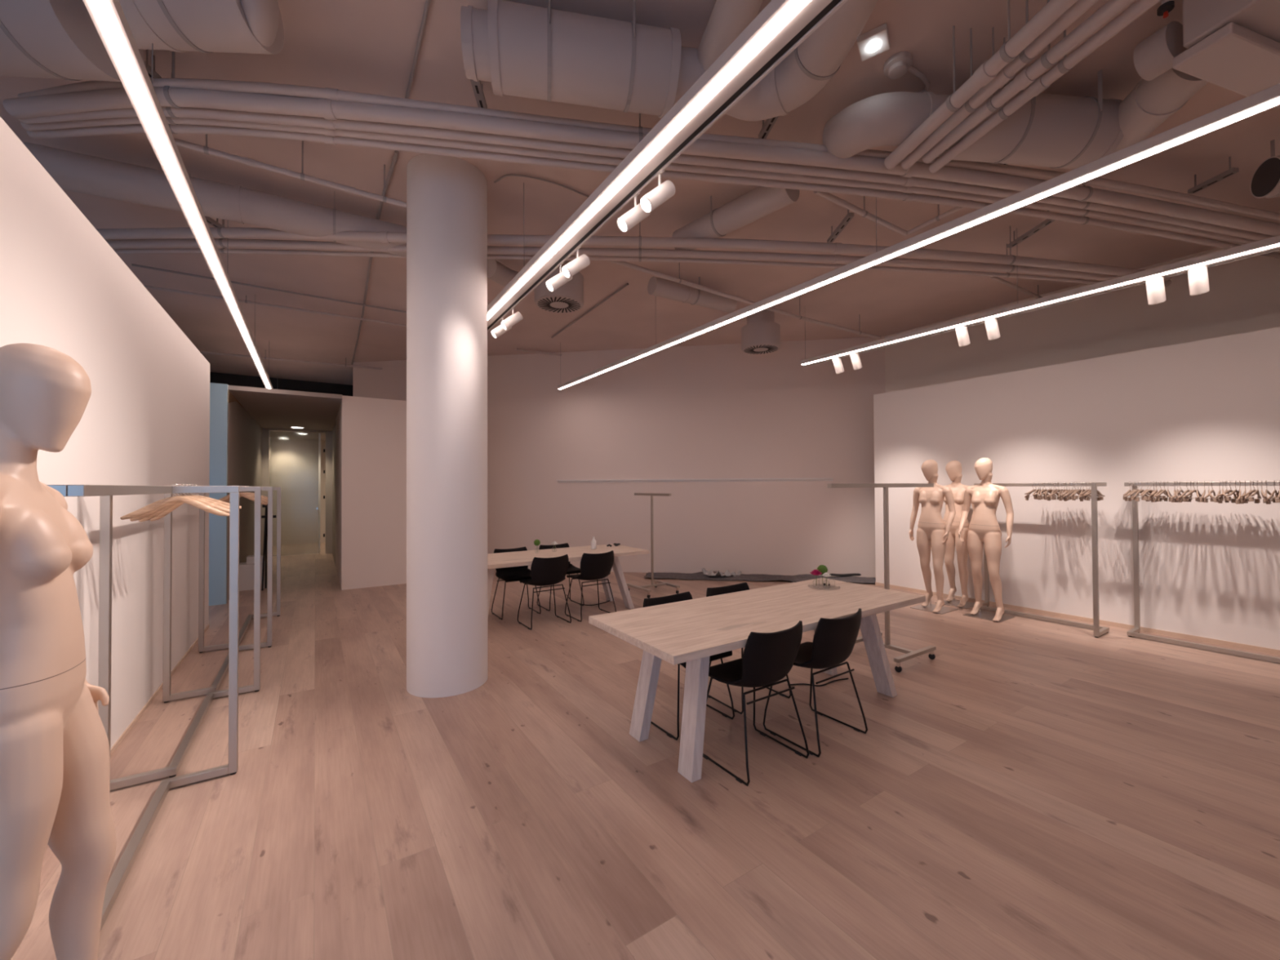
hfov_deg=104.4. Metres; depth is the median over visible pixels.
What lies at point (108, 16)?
linear light
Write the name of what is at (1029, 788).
floor
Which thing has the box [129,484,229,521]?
clothes hanger
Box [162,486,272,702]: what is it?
clothes rack
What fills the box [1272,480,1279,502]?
clothes hanger
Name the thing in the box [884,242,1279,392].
wall
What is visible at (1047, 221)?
strut
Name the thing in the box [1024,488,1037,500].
clothes hanger
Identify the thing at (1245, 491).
clothes hanger
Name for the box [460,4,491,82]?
air duct
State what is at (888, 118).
air duct
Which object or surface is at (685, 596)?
dining chair
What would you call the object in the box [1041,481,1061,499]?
clothes hanger
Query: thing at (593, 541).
bottle
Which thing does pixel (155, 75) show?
strut
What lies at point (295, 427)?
recessed light
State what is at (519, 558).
dining table
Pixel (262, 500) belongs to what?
clothes hanger
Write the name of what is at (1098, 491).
clothes hanger
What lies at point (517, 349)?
ceiling pipe
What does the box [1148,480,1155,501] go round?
clothes hanger
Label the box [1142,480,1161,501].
clothes hanger
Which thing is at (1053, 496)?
clothes hanger
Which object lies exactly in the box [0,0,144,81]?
air duct
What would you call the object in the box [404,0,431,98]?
ceiling pipe
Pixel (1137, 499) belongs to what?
clothes hanger
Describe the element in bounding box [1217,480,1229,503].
clothes hanger
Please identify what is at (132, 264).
ceiling pipe
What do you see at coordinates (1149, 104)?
air duct
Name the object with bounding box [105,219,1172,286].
ceiling pipe
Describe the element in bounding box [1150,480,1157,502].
clothes hanger
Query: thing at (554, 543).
flower
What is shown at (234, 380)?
wall
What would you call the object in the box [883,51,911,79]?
smoke detector
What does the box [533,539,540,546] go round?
moss ball
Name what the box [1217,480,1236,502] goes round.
clothes hanger
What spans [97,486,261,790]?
clothes rack
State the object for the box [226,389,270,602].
wall
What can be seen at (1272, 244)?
linear light
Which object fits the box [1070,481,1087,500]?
clothes hanger
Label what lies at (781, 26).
linear light
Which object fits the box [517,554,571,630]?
dining chair
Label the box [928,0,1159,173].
ceiling pipe
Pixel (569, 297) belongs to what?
ceiling vent
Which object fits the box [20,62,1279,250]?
ceiling pipe
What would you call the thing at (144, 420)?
wall
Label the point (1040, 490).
clothes hanger
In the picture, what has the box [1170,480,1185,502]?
clothes hanger
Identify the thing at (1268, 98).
linear light
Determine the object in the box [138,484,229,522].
clothes hanger
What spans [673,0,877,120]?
air duct
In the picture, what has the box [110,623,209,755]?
baseboard
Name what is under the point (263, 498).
clothes hanger
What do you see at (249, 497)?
clothes hanger
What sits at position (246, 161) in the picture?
ceiling pipe
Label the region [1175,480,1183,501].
clothes hanger
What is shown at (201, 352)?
ceiling pipe
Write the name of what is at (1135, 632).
clothes rack
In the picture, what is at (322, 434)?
trim
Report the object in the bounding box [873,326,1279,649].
wall
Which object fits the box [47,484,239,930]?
clothes rack
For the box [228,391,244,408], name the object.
trim
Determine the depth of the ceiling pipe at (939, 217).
4.18 m
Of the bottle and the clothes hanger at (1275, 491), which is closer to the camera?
the clothes hanger at (1275, 491)
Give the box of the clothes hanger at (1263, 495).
[1261,480,1268,502]
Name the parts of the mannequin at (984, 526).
plate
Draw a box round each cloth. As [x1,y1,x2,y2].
[644,571,875,582]
[829,573,861,576]
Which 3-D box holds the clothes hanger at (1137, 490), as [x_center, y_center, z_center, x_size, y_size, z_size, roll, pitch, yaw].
[5.005,0.115,4.968,0.441,0.208,0.037,0,-1,-25]
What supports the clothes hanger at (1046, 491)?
hanging from the clothes rack at (1098, 630)
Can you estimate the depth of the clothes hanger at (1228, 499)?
4.40 m
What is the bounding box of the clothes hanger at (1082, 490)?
[1079,481,1091,498]
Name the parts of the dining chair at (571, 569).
leg frame, leg frame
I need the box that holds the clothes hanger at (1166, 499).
[1155,480,1168,501]
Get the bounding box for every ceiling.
[0,0,1279,385]
[227,385,342,431]
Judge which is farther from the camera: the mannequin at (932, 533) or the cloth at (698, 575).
the cloth at (698, 575)
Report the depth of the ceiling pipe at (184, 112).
3.16 m
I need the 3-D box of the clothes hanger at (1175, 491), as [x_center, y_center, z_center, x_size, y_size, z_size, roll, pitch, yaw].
[5.159,0.110,4.767,0.442,0.203,0.037,0,-1,-41]
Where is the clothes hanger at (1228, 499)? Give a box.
[1226,480,1239,502]
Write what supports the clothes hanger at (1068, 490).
hanging from the clothes rack at (1098, 630)
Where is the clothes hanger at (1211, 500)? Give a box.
[1208,480,1213,502]
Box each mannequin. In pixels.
[0,342,116,959]
[908,459,958,613]
[934,460,974,608]
[958,457,1014,622]
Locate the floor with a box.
[10,542,1279,959]
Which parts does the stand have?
leg, leg, leg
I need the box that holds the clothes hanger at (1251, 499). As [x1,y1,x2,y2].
[1248,480,1259,503]
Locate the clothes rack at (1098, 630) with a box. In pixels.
[973,482,1109,637]
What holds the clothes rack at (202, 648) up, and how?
on the floor
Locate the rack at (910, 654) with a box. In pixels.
[827,483,936,672]
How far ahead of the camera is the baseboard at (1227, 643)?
5.33 m
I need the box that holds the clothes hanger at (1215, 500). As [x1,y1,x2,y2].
[1213,480,1220,502]
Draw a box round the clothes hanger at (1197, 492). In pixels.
[1195,480,1204,502]
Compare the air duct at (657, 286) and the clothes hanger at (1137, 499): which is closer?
the clothes hanger at (1137, 499)
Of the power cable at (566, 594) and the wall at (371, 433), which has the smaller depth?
the power cable at (566, 594)
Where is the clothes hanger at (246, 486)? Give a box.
[239,485,273,499]
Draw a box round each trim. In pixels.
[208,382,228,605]
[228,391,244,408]
[269,430,325,440]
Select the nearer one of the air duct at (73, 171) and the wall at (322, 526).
the air duct at (73, 171)
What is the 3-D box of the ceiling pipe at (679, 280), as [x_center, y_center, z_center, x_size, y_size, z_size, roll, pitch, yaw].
[1.615,-2.281,6.200,4.791,0.296,0.127,0,-1,-34]
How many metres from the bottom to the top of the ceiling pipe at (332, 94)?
0.310 m
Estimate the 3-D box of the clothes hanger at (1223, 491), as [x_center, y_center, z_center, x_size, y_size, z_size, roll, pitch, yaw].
[5.314,0.107,4.504,0.441,0.206,0.037,0,-1,-39]
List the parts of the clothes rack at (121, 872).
rail, rail, post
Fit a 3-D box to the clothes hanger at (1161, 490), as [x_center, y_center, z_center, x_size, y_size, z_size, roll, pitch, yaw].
[5.095,0.112,4.867,0.441,0.205,0.037,0,-1,-30]
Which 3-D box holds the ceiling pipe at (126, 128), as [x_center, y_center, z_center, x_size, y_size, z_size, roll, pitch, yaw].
[1.467,-2.279,3.792,10.469,0.360,0.364,0,-1,-10]
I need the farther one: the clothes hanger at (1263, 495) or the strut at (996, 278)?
the strut at (996, 278)
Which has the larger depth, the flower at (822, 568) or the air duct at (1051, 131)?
the flower at (822, 568)
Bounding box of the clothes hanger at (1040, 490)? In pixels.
[1037,481,1045,499]
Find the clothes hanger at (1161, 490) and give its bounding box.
[1150,480,1166,502]
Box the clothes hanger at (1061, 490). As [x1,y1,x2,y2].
[1057,481,1069,500]
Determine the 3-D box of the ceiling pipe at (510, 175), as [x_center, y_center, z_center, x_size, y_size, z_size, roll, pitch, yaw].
[-0.760,-2.423,4.089,0.852,0.014,0.167,0,-1,-18]
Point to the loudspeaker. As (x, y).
(1265, 180)
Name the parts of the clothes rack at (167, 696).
post, rail, post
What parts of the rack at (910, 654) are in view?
post, rail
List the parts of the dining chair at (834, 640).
leg frame, leg frame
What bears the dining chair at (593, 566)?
on the floor
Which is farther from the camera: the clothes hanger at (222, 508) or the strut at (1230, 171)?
the strut at (1230, 171)
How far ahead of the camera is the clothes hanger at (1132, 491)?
4.95 m
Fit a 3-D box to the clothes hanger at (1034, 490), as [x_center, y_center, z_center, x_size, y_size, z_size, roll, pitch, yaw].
[4.530,0.127,5.699,0.441,0.208,0.038,0,-1,-31]
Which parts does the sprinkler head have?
stem, bulb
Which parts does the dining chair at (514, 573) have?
leg frame, leg frame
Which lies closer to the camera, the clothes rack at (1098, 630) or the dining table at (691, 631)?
the dining table at (691, 631)
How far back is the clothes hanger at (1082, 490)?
5.34 m
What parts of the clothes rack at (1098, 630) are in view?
post, rail, rail, post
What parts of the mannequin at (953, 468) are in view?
plate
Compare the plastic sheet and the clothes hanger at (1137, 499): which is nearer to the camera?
the clothes hanger at (1137, 499)
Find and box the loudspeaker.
[1249,139,1279,198]
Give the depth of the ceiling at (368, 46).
4.33 m
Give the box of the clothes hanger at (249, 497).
[217,485,266,504]
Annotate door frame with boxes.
[261,427,332,557]
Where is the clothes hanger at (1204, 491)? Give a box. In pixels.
[1199,480,1205,502]
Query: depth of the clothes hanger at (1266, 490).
4.30 m
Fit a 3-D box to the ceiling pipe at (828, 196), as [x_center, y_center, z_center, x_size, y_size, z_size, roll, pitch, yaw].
[1.859,-2.320,4.112,1.226,0.275,0.049,0,-1,-32]
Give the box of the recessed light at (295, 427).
[289,426,304,428]
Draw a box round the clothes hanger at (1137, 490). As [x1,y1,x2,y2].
[1129,480,1148,501]
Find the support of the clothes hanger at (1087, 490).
hanging from the clothes rack at (1098, 630)
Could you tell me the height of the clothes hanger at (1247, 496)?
0.195 m
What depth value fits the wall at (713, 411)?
8.83 m
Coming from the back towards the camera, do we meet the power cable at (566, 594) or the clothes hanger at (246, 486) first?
the power cable at (566, 594)
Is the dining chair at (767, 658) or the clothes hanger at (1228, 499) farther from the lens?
the clothes hanger at (1228, 499)
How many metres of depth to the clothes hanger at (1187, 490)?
4.65 m
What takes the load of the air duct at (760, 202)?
hanging from the ceiling at (368, 46)
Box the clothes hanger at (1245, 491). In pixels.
[1239,480,1246,503]
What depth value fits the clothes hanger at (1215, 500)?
4.45 m
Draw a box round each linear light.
[82,0,273,388]
[487,0,848,337]
[557,83,1279,389]
[800,227,1279,373]
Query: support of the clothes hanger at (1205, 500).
hanging from the clothes rack at (1135, 632)
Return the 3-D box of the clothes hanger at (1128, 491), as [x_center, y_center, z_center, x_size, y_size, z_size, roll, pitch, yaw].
[4.961,0.116,5.040,0.441,0.206,0.037,0,-1,-38]
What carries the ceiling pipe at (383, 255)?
attached to the ceiling at (368, 46)
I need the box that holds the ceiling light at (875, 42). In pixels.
[857,23,889,61]
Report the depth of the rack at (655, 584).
7.24 m
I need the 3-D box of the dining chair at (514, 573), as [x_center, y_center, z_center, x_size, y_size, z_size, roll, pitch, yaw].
[-1.522,1.244,6.083,0.492,0.786,0.480,0,-1,-33]
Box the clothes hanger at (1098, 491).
[1082,481,1102,500]
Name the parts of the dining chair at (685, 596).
leg frame, leg frame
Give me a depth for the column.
3.72 m
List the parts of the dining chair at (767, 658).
leg frame, leg frame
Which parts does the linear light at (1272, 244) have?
track spotlight, track spotlight, track spotlight, track spotlight, track spotlight, track spotlight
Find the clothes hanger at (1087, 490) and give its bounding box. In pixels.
[1080,481,1100,501]
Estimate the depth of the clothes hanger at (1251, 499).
4.34 m
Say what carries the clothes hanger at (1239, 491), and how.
hanging from the clothes rack at (1135, 632)
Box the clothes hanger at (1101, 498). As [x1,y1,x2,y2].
[1083,481,1105,500]
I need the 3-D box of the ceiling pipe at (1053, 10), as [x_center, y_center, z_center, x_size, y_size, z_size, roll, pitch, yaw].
[1.736,-2.243,2.575,0.093,0.466,1.290,0,-1,-11]
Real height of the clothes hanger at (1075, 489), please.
0.204 m
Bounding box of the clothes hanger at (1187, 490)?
[1177,480,1192,502]
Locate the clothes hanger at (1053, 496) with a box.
[1051,481,1057,499]
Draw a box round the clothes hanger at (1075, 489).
[1062,481,1080,500]
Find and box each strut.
[144,55,161,78]
[204,216,222,227]
[470,79,487,108]
[758,115,778,138]
[826,208,853,243]
[1007,209,1055,248]
[1187,156,1239,194]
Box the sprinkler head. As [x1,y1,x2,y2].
[1156,0,1174,17]
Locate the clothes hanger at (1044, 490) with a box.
[1032,481,1050,499]
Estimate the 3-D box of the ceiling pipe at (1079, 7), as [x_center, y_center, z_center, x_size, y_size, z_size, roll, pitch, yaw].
[1.839,-2.248,2.591,0.074,0.457,1.288,0,-1,-10]
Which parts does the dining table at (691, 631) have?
leg, leg, leg, leg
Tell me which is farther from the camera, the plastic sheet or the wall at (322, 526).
the wall at (322, 526)
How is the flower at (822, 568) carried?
in the glass bottle
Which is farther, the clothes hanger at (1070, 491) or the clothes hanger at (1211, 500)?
the clothes hanger at (1070, 491)
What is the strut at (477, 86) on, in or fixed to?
attached to the ceiling at (368, 46)
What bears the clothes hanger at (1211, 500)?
hanging from the clothes rack at (1135, 632)
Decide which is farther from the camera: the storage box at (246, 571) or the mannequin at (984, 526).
the storage box at (246, 571)
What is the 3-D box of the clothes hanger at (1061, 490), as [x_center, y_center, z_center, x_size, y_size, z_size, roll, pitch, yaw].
[4.687,0.123,5.491,0.441,0.206,0.038,0,-1,-38]
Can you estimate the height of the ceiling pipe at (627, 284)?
0.024 m
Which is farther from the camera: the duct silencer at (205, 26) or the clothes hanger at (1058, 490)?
the clothes hanger at (1058, 490)
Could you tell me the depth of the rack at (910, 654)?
4.46 m
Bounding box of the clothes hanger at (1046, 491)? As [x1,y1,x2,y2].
[1044,481,1056,499]
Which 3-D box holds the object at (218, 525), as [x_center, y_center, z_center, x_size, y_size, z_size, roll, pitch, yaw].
[-5.902,0.185,6.509,0.750,2.960,0.080,0,-1,-33]
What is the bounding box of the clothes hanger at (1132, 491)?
[1124,481,1139,501]
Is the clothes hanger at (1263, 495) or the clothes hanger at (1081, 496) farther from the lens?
the clothes hanger at (1081, 496)
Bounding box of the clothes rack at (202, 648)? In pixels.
[198,487,280,653]
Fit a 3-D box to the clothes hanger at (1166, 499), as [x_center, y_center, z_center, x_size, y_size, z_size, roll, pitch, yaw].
[5.098,0.110,4.839,0.442,0.201,0.037,0,-1,-33]
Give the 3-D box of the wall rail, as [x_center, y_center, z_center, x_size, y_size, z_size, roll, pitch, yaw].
[0.873,0.007,8.799,4.868,0.054,0.041,0,-1,9]
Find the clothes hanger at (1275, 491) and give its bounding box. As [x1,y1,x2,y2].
[1266,480,1277,504]
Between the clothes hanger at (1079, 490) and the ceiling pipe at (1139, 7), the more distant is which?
the clothes hanger at (1079, 490)
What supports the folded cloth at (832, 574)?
on the cloth at (698, 575)
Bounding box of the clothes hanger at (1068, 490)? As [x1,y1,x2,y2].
[1061,481,1072,499]
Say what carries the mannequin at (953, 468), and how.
on the floor
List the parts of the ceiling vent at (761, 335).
plate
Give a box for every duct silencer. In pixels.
[119,0,284,54]
[487,0,681,117]
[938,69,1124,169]
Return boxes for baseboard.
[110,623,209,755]
[875,582,1279,655]
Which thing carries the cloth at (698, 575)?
on the floor
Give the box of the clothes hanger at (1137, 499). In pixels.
[1133,480,1151,501]
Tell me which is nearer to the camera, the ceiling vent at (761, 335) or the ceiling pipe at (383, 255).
the ceiling pipe at (383, 255)
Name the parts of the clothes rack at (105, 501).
post, rail, post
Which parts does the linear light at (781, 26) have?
track spotlight, track spotlight, track spotlight, track spotlight, stem, track spotlight, stem, track spotlight, stem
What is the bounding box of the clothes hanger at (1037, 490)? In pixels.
[1032,481,1047,499]
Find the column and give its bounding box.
[406,153,487,697]
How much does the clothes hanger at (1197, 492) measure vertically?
0.195 m
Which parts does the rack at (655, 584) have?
post, rail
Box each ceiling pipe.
[2,51,1279,235]
[17,48,1279,221]
[17,106,1275,240]
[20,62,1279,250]
[26,124,1279,258]
[95,218,1172,280]
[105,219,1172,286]
[112,243,1102,284]
[131,263,406,313]
[143,284,406,326]
[173,133,406,208]
[199,350,382,369]
[351,150,399,364]
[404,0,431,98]
[493,173,589,197]
[516,348,562,355]
[551,283,628,337]
[608,261,881,338]
[813,191,907,235]
[884,0,1078,168]
[901,0,1097,169]
[907,65,930,93]
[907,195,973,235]
[921,0,1134,163]
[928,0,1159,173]
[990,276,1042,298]
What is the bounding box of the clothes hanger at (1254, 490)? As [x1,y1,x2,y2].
[1240,480,1261,502]
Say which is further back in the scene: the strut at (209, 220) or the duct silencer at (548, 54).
the strut at (209, 220)
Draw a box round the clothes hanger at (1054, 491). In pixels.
[1045,481,1061,500]
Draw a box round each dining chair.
[491,546,541,619]
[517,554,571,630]
[537,542,584,611]
[564,550,616,622]
[642,591,734,740]
[702,620,809,786]
[706,582,791,714]
[762,608,867,757]
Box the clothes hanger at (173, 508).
[150,484,241,521]
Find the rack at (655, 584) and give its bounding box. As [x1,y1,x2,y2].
[626,493,679,598]
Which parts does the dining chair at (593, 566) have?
leg frame, leg frame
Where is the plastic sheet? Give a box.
[702,568,741,576]
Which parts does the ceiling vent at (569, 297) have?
plate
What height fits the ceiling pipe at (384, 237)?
0.376 m
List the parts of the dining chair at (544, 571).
leg frame, leg frame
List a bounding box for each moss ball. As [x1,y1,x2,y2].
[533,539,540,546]
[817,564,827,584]
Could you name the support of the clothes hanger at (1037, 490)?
hanging from the clothes rack at (1098, 630)
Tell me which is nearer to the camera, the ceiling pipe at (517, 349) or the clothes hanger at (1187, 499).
the clothes hanger at (1187, 499)
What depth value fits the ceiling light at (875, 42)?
2.76 m
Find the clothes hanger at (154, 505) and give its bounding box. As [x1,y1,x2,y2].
[120,484,229,519]
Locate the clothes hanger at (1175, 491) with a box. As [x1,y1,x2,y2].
[1173,480,1179,502]
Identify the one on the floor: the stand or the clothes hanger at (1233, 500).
the stand
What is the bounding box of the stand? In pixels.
[261,503,276,591]
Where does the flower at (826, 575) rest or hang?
in the glass bottle
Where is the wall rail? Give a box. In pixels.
[556,477,833,482]
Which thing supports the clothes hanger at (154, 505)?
hanging from the clothes rack at (105, 501)
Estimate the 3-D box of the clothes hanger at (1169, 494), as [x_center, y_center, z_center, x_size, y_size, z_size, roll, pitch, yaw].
[5.131,0.106,4.801,0.442,0.195,0.037,0,-1,-41]
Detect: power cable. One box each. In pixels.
[565,594,609,605]
[787,677,848,686]
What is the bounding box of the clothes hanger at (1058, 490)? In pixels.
[1048,481,1062,499]
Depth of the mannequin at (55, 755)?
1.19 m
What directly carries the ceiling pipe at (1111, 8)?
attached to the ceiling at (368, 46)
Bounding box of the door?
[269,431,324,555]
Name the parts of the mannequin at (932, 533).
plate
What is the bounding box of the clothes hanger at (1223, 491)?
[1222,480,1228,502]
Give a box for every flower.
[551,541,557,549]
[809,568,822,585]
[822,572,831,586]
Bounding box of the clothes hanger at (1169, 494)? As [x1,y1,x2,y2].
[1167,480,1172,501]
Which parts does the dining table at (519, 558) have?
leg, leg, leg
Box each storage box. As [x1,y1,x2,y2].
[239,560,265,591]
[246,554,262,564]
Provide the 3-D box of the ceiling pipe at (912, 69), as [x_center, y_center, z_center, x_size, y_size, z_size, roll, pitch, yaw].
[1.683,-2.450,3.053,0.210,0.026,0.372,-1,-1,17]
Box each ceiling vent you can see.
[534,260,583,312]
[741,306,780,354]
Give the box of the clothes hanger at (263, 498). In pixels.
[226,485,267,502]
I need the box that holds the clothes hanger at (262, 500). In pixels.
[223,485,267,502]
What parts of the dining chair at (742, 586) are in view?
leg frame, leg frame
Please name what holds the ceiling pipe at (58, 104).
attached to the ceiling at (368, 46)
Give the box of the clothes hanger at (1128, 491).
[1123,481,1132,501]
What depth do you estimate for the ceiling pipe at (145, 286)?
6.58 m
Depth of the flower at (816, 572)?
3.90 m
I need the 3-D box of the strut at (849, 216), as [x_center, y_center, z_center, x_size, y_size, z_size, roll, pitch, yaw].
[1.853,-2.382,4.601,0.050,0.136,0.484,0,-1,-1]
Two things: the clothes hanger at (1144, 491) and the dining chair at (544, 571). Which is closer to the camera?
the clothes hanger at (1144, 491)
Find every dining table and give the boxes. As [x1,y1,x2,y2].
[487,543,649,617]
[588,577,925,782]
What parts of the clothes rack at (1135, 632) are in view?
post, rail, rail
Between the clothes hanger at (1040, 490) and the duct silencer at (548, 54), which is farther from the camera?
the clothes hanger at (1040, 490)
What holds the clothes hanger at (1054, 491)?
hanging from the clothes rack at (1098, 630)
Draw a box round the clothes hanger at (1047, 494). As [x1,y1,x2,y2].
[1040,481,1049,499]
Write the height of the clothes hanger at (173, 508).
0.222 m
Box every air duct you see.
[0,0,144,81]
[22,142,406,257]
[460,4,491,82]
[487,259,534,292]
[647,276,737,312]
[671,186,799,249]
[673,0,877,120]
[697,0,762,71]
[822,91,972,158]
[1116,67,1208,150]
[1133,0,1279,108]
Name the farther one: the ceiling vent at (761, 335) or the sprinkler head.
the ceiling vent at (761, 335)
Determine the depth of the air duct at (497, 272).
5.27 m
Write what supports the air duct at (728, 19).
attached to the air duct at (799, 77)
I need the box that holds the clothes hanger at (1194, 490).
[1182,480,1200,502]
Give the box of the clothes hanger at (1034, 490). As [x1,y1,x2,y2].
[1024,481,1042,499]
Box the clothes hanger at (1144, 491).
[1139,480,1158,502]
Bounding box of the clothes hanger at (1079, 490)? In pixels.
[1072,481,1089,500]
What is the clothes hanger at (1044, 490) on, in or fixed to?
hanging from the clothes rack at (1098, 630)
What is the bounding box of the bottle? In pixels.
[591,536,595,549]
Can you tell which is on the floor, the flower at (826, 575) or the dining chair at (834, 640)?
the dining chair at (834, 640)
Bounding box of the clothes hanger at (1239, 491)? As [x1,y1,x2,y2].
[1233,480,1240,503]
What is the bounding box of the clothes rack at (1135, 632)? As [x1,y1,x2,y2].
[1124,481,1279,662]
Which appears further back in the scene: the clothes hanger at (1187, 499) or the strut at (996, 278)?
the strut at (996, 278)
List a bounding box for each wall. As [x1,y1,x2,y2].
[0,116,209,747]
[209,372,352,396]
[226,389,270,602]
[320,440,325,542]
[332,395,406,590]
[352,336,885,577]
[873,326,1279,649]
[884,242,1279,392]
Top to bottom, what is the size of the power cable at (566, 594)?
0.011 m
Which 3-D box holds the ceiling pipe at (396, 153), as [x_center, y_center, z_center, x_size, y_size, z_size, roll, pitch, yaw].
[-3.794,-2.373,6.788,0.068,0.028,7.415,0,-1,-32]
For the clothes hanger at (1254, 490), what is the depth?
4.33 m
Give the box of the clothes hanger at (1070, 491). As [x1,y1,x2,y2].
[1066,481,1081,499]
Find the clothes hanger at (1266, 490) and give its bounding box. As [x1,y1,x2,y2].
[1264,480,1275,503]
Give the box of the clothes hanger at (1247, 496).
[1243,480,1252,502]
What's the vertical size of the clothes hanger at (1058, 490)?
0.195 m
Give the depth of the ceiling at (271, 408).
8.25 m
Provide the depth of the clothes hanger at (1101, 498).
5.28 m
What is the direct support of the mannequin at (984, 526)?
on the floor
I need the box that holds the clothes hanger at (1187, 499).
[1184,480,1192,502]
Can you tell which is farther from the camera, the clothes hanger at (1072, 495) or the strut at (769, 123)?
the clothes hanger at (1072, 495)
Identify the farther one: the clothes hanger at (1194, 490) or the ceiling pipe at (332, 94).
the clothes hanger at (1194, 490)
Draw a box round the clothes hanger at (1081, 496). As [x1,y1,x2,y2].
[1080,481,1088,501]
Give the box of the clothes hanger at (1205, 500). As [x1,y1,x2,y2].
[1203,480,1215,502]
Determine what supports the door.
attached to the door frame
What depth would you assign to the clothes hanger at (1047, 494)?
5.54 m
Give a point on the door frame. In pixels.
(265, 431)
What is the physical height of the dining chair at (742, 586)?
0.786 m
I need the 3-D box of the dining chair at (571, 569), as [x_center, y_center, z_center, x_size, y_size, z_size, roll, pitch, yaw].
[-1.042,1.246,6.481,0.492,0.786,0.480,0,-1,-33]
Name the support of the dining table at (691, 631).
on the floor
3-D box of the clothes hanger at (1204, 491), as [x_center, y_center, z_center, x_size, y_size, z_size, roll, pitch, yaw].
[5.243,0.104,4.623,0.442,0.195,0.037,0,0,-42]
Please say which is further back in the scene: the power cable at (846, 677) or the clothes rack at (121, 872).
the power cable at (846, 677)
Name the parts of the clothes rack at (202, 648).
post, rail, post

